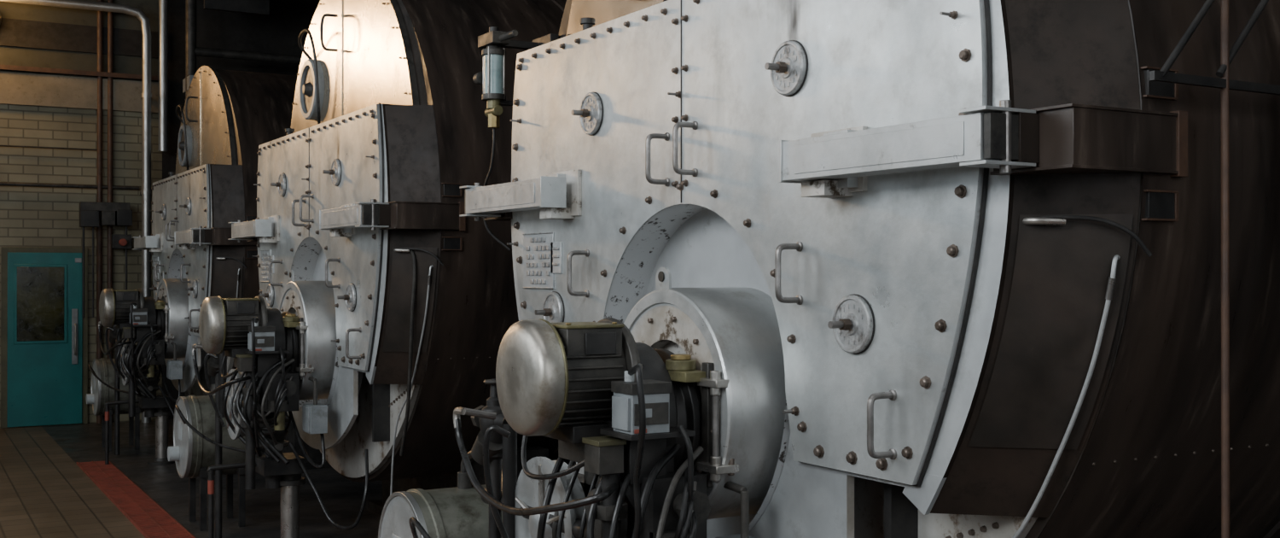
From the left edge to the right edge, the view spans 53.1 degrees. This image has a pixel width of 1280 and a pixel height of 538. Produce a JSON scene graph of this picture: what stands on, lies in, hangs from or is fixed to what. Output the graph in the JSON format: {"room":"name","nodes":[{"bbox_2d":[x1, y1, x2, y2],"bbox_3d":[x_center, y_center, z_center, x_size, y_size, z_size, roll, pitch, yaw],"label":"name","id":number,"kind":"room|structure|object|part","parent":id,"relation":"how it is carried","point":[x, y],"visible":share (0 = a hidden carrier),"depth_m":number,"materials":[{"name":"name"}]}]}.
{"room":"boiler room","nodes":[
{"label":"boiler room","id":0,"kind":"room"},
{"bbox_2d":[0,0,319,427],"bbox_3d":[-5.761,-1.500,14.928,13.000,6.500,0.200,0,0,-30],"label":"wall","id":1,"kind":"structure","parent":0,"point":[31,216],"depth_m":14.56,"materials":[{"name":"brick"}]},
{"bbox_2d":[0,246,87,428],"bbox_3d":[-6.608,0.752,14.228,0.880,1.990,0.147,0,0,-30],"label":"door","id":2,"kind":"structure","parent":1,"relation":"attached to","point":[44,331],"depth_m":14.21,"materials":[{"name":"paint"}]},
{"bbox_2d":[0,0,139,423],"bbox_3d":[-8.325,-1.356,13.268,5.900,6.200,0.060,0,0,-30],"label":"conduit","id":3,"kind":"object","parent":1,"relation":"attached to","point":[99,187],"visible":0.83,"depth_m":14.52,"materials":[{"name":"black metal"}]},
{"bbox_2d":[79,201,132,317],"bbox_3d":[-6.025,-0.102,14.441,0.540,1.300,0.190,0,0,-30],"label":"switch box","id":4,"kind":"object","parent":3,"relation":"attached to","point":[111,213],"visible":0.92,"depth_m":14.40,"materials":[{"name":"black metal"}]},
{"bbox_2d":[0,17,158,113],"bbox_3d":[-8.428,-2.286,13.211,6.660,0.940,0.100,0,0,-30],"label":"trim","id":5,"kind":"structure","parent":1,"relation":"attached to","point":[15,88],"depth_m":14.37,"materials":[{"name":"concrete"}]},
{"bbox_2d":[0,0,168,422],"bbox_3d":[-8.151,-1.356,13.248,6.180,6.200,0.310,0,0,-30],"label":"pipe","id":6,"kind":"object","parent":1,"relation":"attached to","point":[146,95],"visible":0.83,"depth_m":14.57,"materials":[{"name":"metal"}]},
{"bbox_2d":[0,418,575,537],"bbox_3d":[-1.022,1.822,6.742,13.000,0.200,18.700,0,0,-30],"label":"floor","id":7,"kind":"structure","parent":0,"point":[44,492],"depth_m":9.79,"materials":[{"name":"brown tile"}]},
{"bbox_2d":[86,357,144,451],"bbox_3d":[-4.999,1.220,12.288,0.520,1.041,0.886,0,0,-30],"label":"drum","id":8,"kind":"object","parent":7,"relation":"on","point":[103,368],"visible":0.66,"depth_m":12.24,"materials":[{"name":"silver metal"}]},
{"bbox_2d":[76,460,195,537],"bbox_3d":[-1.551,1.710,5.684,0.262,0.018,13.400,0,0,-30],"label":"floor marking","id":9,"kind":"object","parent":7,"relation":"on","point":[142,511],"depth_m":9.41,"materials":[{"name":"paint"}]},
{"bbox_2d":[87,270,207,464],"bbox_3d":[-4.425,0.878,11.499,0.821,1.720,1.872,0,0,-30],"label":"gas burner","id":10,"kind":"object","parent":7,"relation":"on","point":[160,328],"visible":0.99,"depth_m":11.22,"materials":[{"name":"metal"}]},
{"bbox_3d":[-4.565,0.384,11.292,0.371,0.427,0.340,0,0,-30],"label":"fan motor","id":11,"kind":"part","parent":10,"relation":"part of","materials":[{"name":"metal"}]},
{"bbox_2d":[167,372,256,530],"bbox_3d":[-2.822,1.208,8.534,0.520,1.041,0.886,0,0,-30],"label":"blower","id":12,"kind":"object","parent":7,"relation":"on","point":[192,454],"visible":0.73,"depth_m":8.49,"materials":[{"name":"silver metal"}]},
{"bbox_2d":[132,65,332,469],"bbox_3d":[-1.864,-0.054,13.021,5.765,3.594,3.204,0,0,-30],"label":"boiler","id":13,"kind":"object","parent":7,"relation":"on","point":[226,115],"visible":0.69,"depth_m":10.99,"materials":[{"name":"metal"}]},
{"bbox_3d":[-4.740,-0.008,12.544,0.012,0.220,0.340,0,0,-30],"label":"cast name plate","id":14,"kind":"part","parent":13,"relation":"part of","materials":[{"name":"silver metal"}]},
{"bbox_3d":[-4.212,-0.146,11.661,0.021,1.430,2.659,0,0,-30],"label":"plate","id":15,"kind":"part","parent":13,"relation":"part of","materials":[{"name":"metal"}]},
{"bbox_3d":[-4.183,0.804,11.674,0.026,0.630,1.600,0,0,-30],"label":"plate","id":16,"kind":"part","parent":13,"relation":"part of","materials":[{"name":"silver metal"}]},
{"bbox_2d":[182,0,301,395],"bbox_3d":[0.010,-1.324,7.754,2.210,6.100,17.400,0,0,-30],"label":"overhead pipework","id":17,"kind":"object","parent":7,"relation":"on","point":[256,7],"visible":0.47,"depth_m":14.37,"materials":[{"name":"black metal"}]},
{"bbox_2d":[174,269,368,537],"bbox_3d":[-2.249,0.866,7.744,0.821,1.720,1.872,0,0,-30],"label":"gas burner","id":18,"kind":"object","parent":7,"relation":"on","point":[284,356],"visible":1,"depth_m":7.46,"materials":[{"name":"metal"}]},
{"bbox_3d":[-2.388,0.371,7.538,0.371,0.427,0.340,0,0,-30],"label":"fan motor","id":19,"kind":"part","parent":18,"relation":"part of","materials":[{"name":"metal"}]},
{"bbox_2d":[227,0,575,514],"bbox_3d":[0.312,-0.066,9.267,5.765,3.594,3.204,0,0,-30],"label":"boiler","id":20,"kind":"object","parent":7,"relation":"on","point":[389,120],"visible":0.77,"depth_m":7.09,"materials":[{"name":"metal"}]},
{"bbox_3d":[-2.564,-0.021,8.790,0.012,0.220,0.340,0,0,-30],"label":"cast name plate","id":21,"kind":"part","parent":20,"relation":"part of","materials":[{"name":"silver metal"}]},
{"bbox_3d":[-2.035,-0.159,7.906,0.021,1.430,2.659,0,0,-30],"label":"plate","id":22,"kind":"part","parent":20,"relation":"part of","materials":[{"name":"metal"}]},
{"bbox_3d":[-2.006,0.791,7.919,0.026,0.630,1.600,0,0,-30],"label":"plate","id":23,"kind":"part","parent":20,"relation":"part of","materials":[{"name":"silver metal"}]},
{"bbox_2d":[399,249,416,455],"bbox_3d":[-1.265,0.460,6.863,0.070,1.135,0.402,0,0,-20],"label":"conduit","id":24,"kind":"object","parent":20,"relation":"attached to","point":[414,258],"visible":1,"depth_m":6.78,"materials":[{"name":"grey metal"}]},
{"bbox_2d":[378,450,502,537],"bbox_3d":[-0.646,1.196,4.779,0.520,1.041,0.886,0,0,-30],"label":"blower","id":25,"kind":"object","parent":7,"relation":"on","point":[459,511],"visible":0.67,"depth_m":4.79,"materials":[{"name":"silver metal"}]},
{"bbox_2d":[408,267,785,537],"bbox_3d":[-0.072,0.853,3.989,0.821,1.720,1.872,0,0,-30],"label":"gas burner","id":26,"kind":"object","parent":7,"relation":"on","point":[673,417],"visible":1,"depth_m":3.71,"materials":[{"name":"metal"}]},
{"bbox_3d":[-0.212,0.359,3.783,0.371,0.427,0.340,0,0,-30],"label":"fan motor","id":27,"kind":"part","parent":26,"relation":"part of","materials":[{"name":"metal"}]},
{"bbox_2d":[459,0,1279,537],"bbox_3d":[2.489,-0.079,5.512,5.765,3.594,3.204,0,0,-30],"label":"boiler","id":28,"kind":"object","parent":7,"relation":"on","point":[981,237],"visible":0.94,"depth_m":3.21,"materials":[{"name":"metal"}]},
{"bbox_2d":[472,26,558,250],"bbox_3d":[-0.521,-0.555,5.472,0.295,0.954,0.348,0,0,-30],"label":"gauge","id":29,"kind":"object","parent":28,"relation":"attached to","point":[492,78],"visible":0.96,"depth_m":5.44,"materials":[{"name":"clear glass"}]},
{"bbox_3d":[-0.387,-0.033,5.035,0.012,0.220,0.340,0,0,-30],"label":"cast name plate","id":30,"kind":"part","parent":28,"relation":"part of","materials":[{"name":"silver metal"}]},
{"bbox_3d":[0.170,0.779,4.165,0.026,0.630,1.600,0,0,-30],"label":"plate","id":31,"kind":"part","parent":28,"relation":"part of","materials":[{"name":"silver metal"}]},
{"bbox_3d":[0.141,-0.171,4.151,0.021,1.430,2.659,0,0,-30],"label":"plate","id":32,"kind":"part","parent":28,"relation":"part of","materials":[{"name":"metal"}]},
{"bbox_2d":[1149,0,1279,537],"bbox_3d":[1.372,-0.540,2.935,0.596,4.500,0.040,0,0,-30],"label":"metal frame","id":33,"kind":"object","parent":7,"relation":"on","point":[1224,84],"visible":1,"depth_m":2.90,"materials":[{"name":"black metal"}]}
]}

